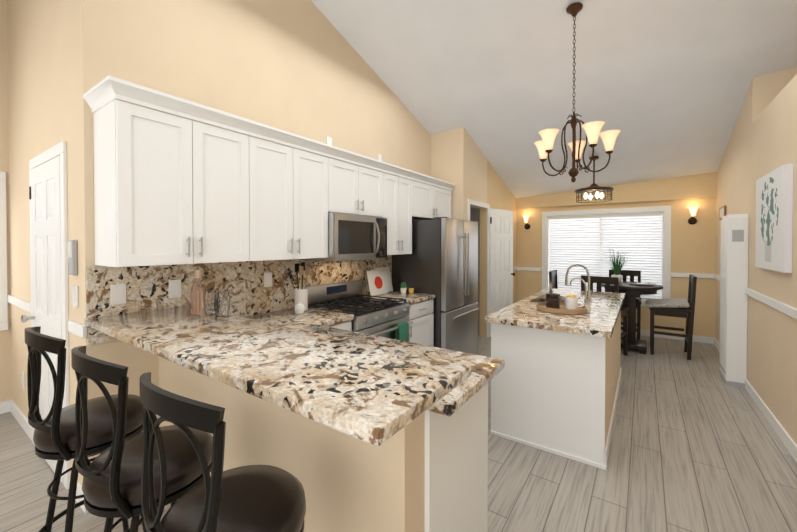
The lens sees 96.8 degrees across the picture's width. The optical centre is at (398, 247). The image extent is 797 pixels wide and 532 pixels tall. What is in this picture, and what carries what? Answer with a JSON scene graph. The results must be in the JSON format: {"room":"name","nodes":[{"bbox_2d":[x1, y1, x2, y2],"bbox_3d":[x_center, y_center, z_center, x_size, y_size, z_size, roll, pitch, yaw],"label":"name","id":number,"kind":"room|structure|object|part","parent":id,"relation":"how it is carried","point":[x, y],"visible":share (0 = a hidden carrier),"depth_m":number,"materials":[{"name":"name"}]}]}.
{"room":"dining room and kitchen","nodes":[
{"label":"dining room and kitchen","id":0,"kind":"room"},
{"bbox_2d":[0,0,11,402],"bbox_3d":[-4.387,-1.067,1.829,0.120,5.050,3.440,0,1,35],"label":"wall","id":1,"kind":"structure","parent":0,"point":[5,370],"depth_m":3.10,"materials":[{"name":"paint"}]},
{"bbox_2d":[0,171,7,330],"bbox_3d":[-3.907,0.035,2.505,0.155,1.380,1.525,0,1,35],"label":"window","id":2,"kind":"structure","parent":1,"relation":"in","point":[3,279],"depth_m":3.08,"materials":[{"name":"white"}]},
{"bbox_2d":[0,401,8,413],"bbox_3d":[-4.366,1.412,1.771,0.014,0.095,3.320,0,1,35],"label":"baseboard","id":3,"kind":"structure","parent":1,"relation":"attached to","point":[4,407],"depth_m":3.09,"materials":[{"name":"white"}]},
{"bbox_2d":[7,0,80,484],"bbox_3d":[-2.587,-0.639,2.608,1.960,4.175,0.120,0,1,35],"label":"wall","id":4,"kind":"structure","parent":0,"point":[42,78],"depth_m":2.59,"materials":[{"name":"paint"}]},
{"bbox_2d":[8,295,30,312],"bbox_3d":[-3.075,0.449,2.873,0.870,0.065,0.020,0,1,35],"label":"trim","id":5,"kind":"structure","parent":4,"relation":"attached to","point":[18,302],"depth_m":2.82,"materials":[{"name":"white wood"}]},
{"bbox_2d":[8,400,31,440],"bbox_3d":[-3.061,1.399,2.878,0.840,0.095,0.014,0,1,35],"label":"baseboard","id":6,"kind":"structure","parent":4,"relation":"attached to","point":[16,412],"depth_m":2.88,"materials":[{"name":"white"}]},
{"bbox_2d":[21,372,24,388],"bbox_3d":[-3.018,1.066,2.848,0.080,0.120,0.007,0,1,35],"label":"outlet","id":7,"kind":"object","parent":4,"relation":"attached to","point":[23,379],"visible":1,"depth_m":2.83,"materials":[{"name":"white plastic"}]},
{"bbox_2d":[20,155,63,483],"bbox_3d":[-2.373,0.440,2.343,0.752,2.000,0.090,0,1,35],"label":"closet door","id":8,"kind":"structure","parent":4,"relation":"in","point":[44,197],"depth_m":2.34,"materials":[{"name":"white wood"}]},
{"bbox_2d":[29,141,69,489],"bbox_3d":[-2.347,0.407,2.370,0.880,2.090,0.018,0,1,35],"label":"door frame","id":9,"kind":"structure","parent":4,"relation":"attached to","point":[60,149],"depth_m":2.12,"materials":[{"name":"white wood"}]},
{"bbox_2d":[68,240,77,274],"bbox_3d":[-1.865,0.056,2.025,0.080,0.200,0.027,0,1,35],"label":"switch","id":10,"kind":"object","parent":4,"relation":"attached to","point":[72,259],"depth_m":2.01,"materials":[{"name":"grey plastic"}]},
{"bbox_2d":[72,285,78,306],"bbox_3d":[-1.852,0.276,2.029,0.080,0.120,0.011,0,1,35],"label":"switch","id":11,"kind":"object","parent":4,"relation":"attached to","point":[75,292],"depth_m":2.01,"materials":[{"name":"grey plastic"}]},
{"bbox_2d":[68,320,86,337],"bbox_3d":[-1.817,0.459,2.002,0.270,0.065,0.020,0,1,35],"label":"trim","id":12,"kind":"structure","parent":4,"relation":"attached to","point":[77,328],"depth_m":1.97,"materials":[{"name":"white wood"}]},
{"bbox_2d":[76,0,430,486],"bbox_3d":[-0.639,-0.654,3.595,0.120,4.183,3.960,0,1,35],"label":"wall","id":13,"kind":"structure","parent":0,"point":[303,68],"depth_m":2.65,"materials":[{"name":"paint"}]},
{"bbox_2d":[81,494,87,513],"bbox_3d":[-1.615,1.408,2.091,0.014,0.095,0.364,0,1,35],"label":"baseboard","id":14,"kind":"structure","parent":13,"relation":"attached to","point":[83,507],"depth_m":1.95,"materials":[{"name":"white"}]},
{"bbox_2d":[110,284,125,304],"bbox_3d":[-1.615,0.268,2.043,0.007,0.115,0.074,0,1,35],"label":"outlet","id":15,"kind":"object","parent":13,"relation":"attached to","point":[118,293],"depth_m":2.04,"materials":[{"name":"white plastic"}]},
{"bbox_2d":[87,76,258,266],"bbox_3d":[-1.326,-0.370,2.188,0.350,0.928,0.780,0,1,35],"label":"upper cabinet","id":16,"kind":"object","parent":13,"relation":"attached to","point":[177,180],"depth_m":1.97,"materials":[{"name":"white wood"}]},
{"bbox_2d":[169,279,180,297],"bbox_3d":[-1.445,0.265,2.290,0.007,0.115,0.074,0,1,35],"label":"outlet","id":17,"kind":"object","parent":13,"relation":"attached to","point":[174,285],"depth_m":2.29,"materials":[{"name":"white plastic"}]},
{"bbox_2d":[264,272,271,286],"bbox_3d":[-1.052,0.259,2.857,0.007,0.115,0.074,0,1,35],"label":"outlet","id":18,"kind":"object","parent":13,"relation":"attached to","point":[267,276],"depth_m":2.86,"materials":[{"name":"white plastic"}]},
{"bbox_2d":[259,123,334,260],"bbox_3d":[-0.934,-0.377,2.756,0.350,0.928,0.840,0,1,35],"label":"upper cabinet","id":19,"kind":"object","parent":13,"relation":"attached to","point":[297,172],"depth_m":2.66,"materials":[{"name":"white wood"}]},
{"bbox_2d":[326,136,331,144],"bbox_3d":[-0.671,-1.016,3.430,0.007,0.110,0.070,0,1,35],"label":"outlet","id":20,"kind":"object","parent":13,"relation":"attached to","point":[329,140],"depth_m":3.42,"materials":[{"name":"white plastic"}]},
{"bbox_2d":[335,147,386,217],"bbox_3d":[-0.513,-0.576,3.362,0.350,0.543,0.760,0,1,35],"label":"upper cabinet","id":21,"kind":"object","parent":13,"relation":"attached to","point":[360,180],"depth_m":3.27,"materials":[{"name":"white wood"}]},
{"bbox_2d":[303,212,386,261],"bbox_3d":[-0.453,-0.093,3.326,0.452,0.408,0.750,0,1,35],"label":"microwave","id":22,"kind":"object","parent":21,"relation":"attached to","point":[355,237],"visible":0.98,"depth_m":3.14,"materials":[{"name":"silver metal"}]},
{"bbox_2d":[387,163,414,254],"bbox_3d":[-0.160,-0.390,3.874,0.350,0.928,0.600,0,1,35],"label":"upper cabinet","id":23,"kind":"object","parent":13,"relation":"attached to","point":[400,181],"depth_m":3.81,"materials":[{"name":"white wood"}]},
{"bbox_2d":[415,172,454,219],"bbox_3d":[0.301,-0.613,4.538,0.350,0.498,1.020,0,1,35],"label":"upper cabinet","id":24,"kind":"object","parent":13,"relation":"attached to","point":[432,195],"depth_m":4.39,"materials":[{"name":"white wood"}]},
{"bbox_2d":[0,334,796,531],"bbox_3d":[-0.163,1.498,2.700,6.270,0.100,10.030,0,1,35],"label":"floor","id":25,"kind":"structure","parent":0,"point":[697,444],"depth_m":2.29,"materials":[{"name":"grey wood"}]},
{"bbox_2d":[25,326,146,531],"bbox_3d":[-1.285,0.886,1.502,0.395,1.152,0.402,0,1,35],"label":"bar stool","id":26,"kind":"object","parent":25,"relation":"on","point":[54,436],"visible":0.67,"depth_m":1.36,"materials":[{"name":"black leather"}]},
{"bbox_2d":[71,346,212,531],"bbox_3d":[-0.846,0.889,1.222,0.395,1.152,0.402,0,1,35],"label":"bar stool","id":27,"kind":"object","parent":25,"relation":"on","point":[111,483],"visible":0.83,"depth_m":1.06,"materials":[{"name":"black leather"}]},
{"bbox_2d":[140,372,305,531],"bbox_3d":[-0.448,0.892,0.972,0.395,1.152,0.402,0,1,35],"label":"bar stool","id":28,"kind":"object","parent":25,"relation":"on","point":[258,498],"visible":1,"depth_m":0.89,"materials":[{"name":"black leather"}]},
{"bbox_2d":[84,259,504,531],"bbox_3d":[-0.554,0.780,1.808,2.008,1.358,1.110,0,1,35],"label":"countertop","id":29,"kind":"structure","parent":25,"relation":"on","point":[341,421],"depth_m":1.45,"materials":[{"name":"stone"}]},
{"bbox_2d":[190,270,204,314],"bbox_3d":[-1.160,0.257,2.044,0.072,0.256,0.071,0,1,35],"label":"wine bottle","id":30,"kind":"object","parent":29,"relation":"on","point":[197,293],"visible":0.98,"depth_m":2.02,"materials":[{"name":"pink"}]},
{"bbox_2d":[204,290,217,315],"bbox_3d":[-1.061,0.315,2.013,0.082,0.140,0.081,0,1,35],"label":"wine glass","id":31,"kind":"object","parent":29,"relation":"on","point":[209,295],"visible":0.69,"depth_m":1.98,"materials":[{"name":"clear glass"}]},
{"bbox_2d":[214,291,229,317],"bbox_3d":[-0.981,0.316,1.970,0.082,0.140,0.081,0,1,35],"label":"wine glass","id":32,"kind":"object","parent":29,"relation":"on","point":[221,303],"visible":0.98,"depth_m":1.94,"materials":[{"name":"clear glass"}]},
{"bbox_2d":[294,302,304,313],"bbox_3d":[-0.794,0.479,2.840,0.080,0.092,0.080,0,1,35],"label":"jar","id":33,"kind":"object","parent":29,"relation":"on","point":[299,307],"visible":1,"depth_m":2.81,"materials":[{"name":"white ceramic"}]},
{"bbox_2d":[294,262,309,310],"bbox_3d":[-0.812,0.324,2.987,0.112,0.400,0.138,0,1,35],"label":"utensil crock","id":34,"kind":"object","parent":29,"relation":"on","point":[301,294],"visible":0.9,"depth_m":2.95,"materials":[{"name":"white ceramic"}]},
{"bbox_2d":[367,267,392,295],"bbox_3d":[-0.202,0.368,3.955,0.122,0.284,0.470,0,1,35],"label":"cutting boards","id":35,"kind":"object","parent":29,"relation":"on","point":[379,280],"visible":0.98,"depth_m":3.89,"materials":[{"name":"white ceramic"}]},
{"bbox_2d":[400,282,406,293],"bbox_3d":[0.056,0.449,3.979,0.077,0.125,0.081,0,1,35],"label":"herb pot","id":36,"kind":"object","parent":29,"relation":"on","point":[403,288],"visible":1,"depth_m":3.95,"materials":[{"name":"white ceramic"}]},
{"bbox_2d":[303,280,412,341],"bbox_3d":[-0.342,0.888,3.261,0.722,1.083,0.754,0,1,35],"label":"range","id":37,"kind":"object","parent":25,"relation":"on","point":[388,317],"visible":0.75,"depth_m":3.19,"materials":[{"name":"silver metal"}]},
{"bbox_2d":[392,217,478,354],"bbox_3d":[0.499,0.536,4.423,0.786,1.760,0.915,0,1,35],"label":"fridge","id":38,"kind":"object","parent":25,"relation":"on","point":[440,262],"visible":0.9,"depth_m":4.05,"materials":[{"name":"grey metal"}]},
{"bbox_2d":[549,270,557,288],"bbox_3d":[2.589,0.886,5.392,0.485,1.060,0.450,0,1,35],"label":"dining chair","id":39,"kind":"object","parent":25,"relation":"on","point":[553,278],"visible":0.1,"depth_m":5.51,"materials":[{"name":"black wood"}]},
{"bbox_2d":[490,296,622,469],"bbox_3d":[1.609,1.000,3.359,0.780,0.880,2.020,0,1,35],"label":"kitchen island","id":40,"kind":"object","parent":25,"relation":"on","point":[555,384],"depth_m":2.52,"materials":[{"name":"white wood"}]},
{"bbox_2d":[485,288,624,339],"bbox_3d":[1.604,0.540,3.345,0.830,0.040,2.120,0,1,35],"label":"island countertop","id":41,"kind":"structure","parent":40,"relation":"on","point":[603,308],"depth_m":2.75,"materials":[{"name":"beige stone"}]},
{"bbox_2d":[536,281,586,314],"bbox_3d":[1.366,0.409,2.973,0.390,0.230,0.390,0,1,35],"label":"tray","id":42,"kind":"object","parent":41,"relation":"on","point":[570,305],"visible":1,"depth_m":2.93,"materials":[{"name":"beige wood"}]},
{"bbox_2d":[581,275,628,355],"bbox_3d":[2.729,0.895,4.691,0.485,1.060,0.450,-1,1,-43],"label":"dining chair","id":43,"kind":"object","parent":25,"relation":"on","point":[599,281],"visible":0.44,"depth_m":4.57,"materials":[{"name":"black wood"}]},
{"bbox_2d":[609,269,641,339],"bbox_3d":[3.460,0.886,5.443,0.450,1.060,0.485,0,1,35],"label":"dining chair","id":44,"kind":"object","parent":25,"relation":"on","point":[630,273],"visible":0.35,"depth_m":5.49,"materials":[{"name":"black wood"}]},
{"bbox_2d":[602,281,662,353],"bbox_3d":[3.257,0.966,4.992,0.760,0.910,0.760,0,1,35],"label":"dining table","id":45,"kind":"object","parent":25,"relation":"on","point":[632,292],"visible":0.58,"depth_m":4.89,"materials":[{"name":"black wood"}]},
{"bbox_2d":[602,245,631,282],"bbox_3d":[3.192,0.233,5.149,0.563,0.549,0.583,0,1,35],"label":"potted plant","id":46,"kind":"object","parent":45,"relation":"on","point":[616,267],"visible":0.96,"depth_m":5.13,"materials":[{"name":"white"}]},
{"bbox_2d":[629,283,654,285],"bbox_3d":[3.326,0.497,4.841,0.300,0.028,0.300,0,1,35],"label":"plate","id":47,"kind":"object","parent":45,"relation":"on","point":[641,284],"visible":1,"depth_m":4.79,"materials":[{"name":"white ceramic"}]},
{"bbox_2d":[646,274,696,359],"bbox_3d":[3.655,0.894,4.776,0.520,1.060,0.490,0,1,35],"label":"dining chair","id":48,"kind":"object","parent":25,"relation":"on","point":[678,307],"visible":1,"depth_m":4.64,"materials":[{"name":"black wood"}]},
{"bbox_2d":[431,127,466,219],"bbox_3d":[0.708,-0.110,5.004,0.500,3.062,0.120,0,1,35],"label":"wall","id":49,"kind":"structure","parent":0,"point":[449,156],"depth_m":4.89,"materials":[{"name":"paint"}]},
{"bbox_2d":[470,207,479,333],"bbox_3d":[0.612,0.112,5.769,1.275,2.600,1.015,0,1,35],"label":"wall","id":50,"kind":"structure","parent":0,"point":[474,214],"depth_m":5.79,"materials":[{"name":"grey paint"}]},
{"bbox_2d":[467,132,516,337],"bbox_3d":[1.601,-0.103,5.961,0.120,3.026,2.470,0,1,35],"label":"wall","id":51,"kind":"structure","parent":0,"point":[486,184],"depth_m":5.58,"materials":[{"name":"paint"}]},
{"bbox_2d":[467,199,489,337],"bbox_3d":[1.196,0.368,5.262,0.015,2.100,0.830,0,1,35],"label":"door frame","id":52,"kind":"structure","parent":51,"relation":"attached to","point":[477,203],"depth_m":5.54,"materials":[{"name":"white"}]},
{"bbox_2d":[489,208,514,336],"bbox_3d":[1.702,0.390,5.781,0.236,2.020,0.704,0,1,35],"label":"hall door","id":53,"kind":"structure","parent":51,"relation":"in","point":[501,274],"depth_m":5.75,"materials":[{"name":"white wood"}]},
{"bbox_2d":[311,0,796,197],"bbox_3d":[-0.122,-2.402,2.626,6.370,3.524,10.030,0,1,35],"label":"ceiling","id":54,"kind":"structure","parent":0,"point":[662,86],"depth_m":3.68,"materials":[{"name":"paint"}]},
{"bbox_2d":[534,2,620,181],"bbox_3d":[1.503,-1.298,3.033,0.677,1.483,0.657,0,1,35],"label":"chandelier","id":55,"kind":"object","parent":54,"relation":"hanging from","point":[544,146],"visible":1,"depth_m":2.96,"materials":[{"name":"brown metal"}]},
{"bbox_2d":[575,156,613,202],"bbox_3d":[2.821,-0.990,5.112,0.500,0.636,0.500,0,1,35],"label":"cage pendant light","id":56,"kind":"object","parent":54,"relation":"hanging from","point":[593,189],"visible":1,"depth_m":5.08,"materials":[{"name":"brown metal"}]},
{"bbox_2d":[516,172,717,336],"bbox_3d":[3.660,0.100,5.925,3.550,2.620,0.190,0,1,35],"label":"wall","id":57,"kind":"structure","parent":0,"point":[693,248],"depth_m":5.47,"materials":[{"name":"paint"}]},
{"bbox_2d":[522,215,529,228],"bbox_3d":[2.398,-0.474,6.652,0.152,0.259,0.176,0,1,35],"label":"sconce","id":58,"kind":"object","parent":57,"relation":"attached to","point":[526,218],"visible":1,"depth_m":6.62,"materials":[{"name":"brown"}]},
{"bbox_2d":[518,267,540,270],"bbox_3d":[2.475,0.403,6.703,0.420,0.065,0.024,0,1,35],"label":"trim","id":59,"kind":"structure","parent":57,"relation":"attached to","point":[519,268],"depth_m":6.69,"materials":[{"name":"white wood"}]},
{"bbox_2d":[542,206,670,305],"bbox_3d":[3.475,0.138,6.079,1.900,1.590,0.128,0,1,35],"label":"window","id":60,"kind":"structure","parent":57,"relation":"in","point":[665,211],"depth_m":5.81,"materials":[{"name":"white wood"}]},
{"bbox_2d":[548,213,661,298],"bbox_3d":[3.468,0.137,6.070,1.680,1.378,0.060,0,1,35],"label":"window blinds","id":61,"kind":"object","parent":60,"relation":"attached to","point":[646,218],"visible":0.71,"depth_m":6.03,"materials":[{"name":"white plastic"}]},
{"bbox_2d":[621,329,712,343],"bbox_3d":[3.453,1.361,6.044,2.850,0.095,0.014,0,1,35],"label":"baseboard","id":62,"kind":"structure","parent":57,"relation":"attached to","point":[703,339],"depth_m":5.45,"materials":[{"name":"white wood"}]},
{"bbox_2d":[671,272,712,277],"bbox_3d":[4.426,0.419,5.356,0.480,0.065,0.020,0,1,35],"label":"trim","id":63,"kind":"structure","parent":57,"relation":"attached to","point":[697,275],"depth_m":5.33,"materials":[{"name":"white wood"}]},
{"bbox_2d":[687,206,699,224],"bbox_3d":[4.389,-0.477,5.275,0.152,0.259,0.176,0,1,35],"label":"sconce","id":64,"kind":"object","parent":57,"relation":"attached to","point":[692,220],"visible":1,"depth_m":5.26,"materials":[{"name":"brown"}]},
{"bbox_2d":[715,67,796,444],"bbox_3d":[2.178,-1.245,1.121,0.540,5.422,9.750,0,1,35],"label":"wall","id":65,"kind":"structure","parent":0,"point":[762,142],"depth_m":3.14,"materials":[{"name":"paint"}]},
{"bbox_2d":[719,205,725,219],"bbox_3d":[4.313,-0.461,4.712,0.020,0.170,0.370,0,1,35],"label":"picture","id":66,"kind":"object","parent":65,"relation":"attached to","point":[722,211],"visible":0.75,"depth_m":4.67,"materials":[{"name":"brown"}]},
{"bbox_2d":[719,214,748,388],"bbox_3d":[3.579,0.545,3.789,0.164,1.780,0.383,0,1,35],"label":"wall heater","id":67,"kind":"object","parent":65,"relation":"attached to","point":[733,300],"visible":1,"depth_m":3.65,"materials":[{"name":"white metal"}]},
{"bbox_2d":[713,337,796,461],"bbox_3d":[1.916,1.418,1.261,0.014,0.095,9.630,0,1,35],"label":"baseboard","id":68,"kind":"structure","parent":65,"relation":"attached to","point":[789,443],"depth_m":2.86,"materials":[{"name":"white wood"}]},
{"bbox_2d":[713,274,796,318],"bbox_3d":[1.912,0.468,1.253,0.024,0.065,9.630,0,1,35],"label":"trim","id":69,"kind":"structure","parent":65,"relation":"attached to","point":[791,311],"depth_m":2.87,"materials":[{"name":"white wood"}]},
{"bbox_2d":[755,163,792,272],"bbox_3d":[3.016,-0.214,2.858,0.042,0.780,0.780,0,1,35],"label":"picture","id":70,"kind":"object","parent":65,"relation":"attached to","point":[770,195],"depth_m":2.72},
{"bbox_3d":[3.016,-0.214,2.858,0.040,0.780,0.780,0,1,35],"label":"canvas picture","id":71,"kind":"part","parent":70,"relation":"part of"},
{"label":"outside","id":72,"kind":"structure","parent":0,"visible":0},
{"bbox_2d":[549,217,661,298],"bbox_3d":[3.622,0.136,6.292,2.330,2.020,0.010,0,1,35],"label":"window","id":73,"kind":"structure","parent":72,"point":[605,252],"depth_m":6.27,"materials":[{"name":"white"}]}
]}

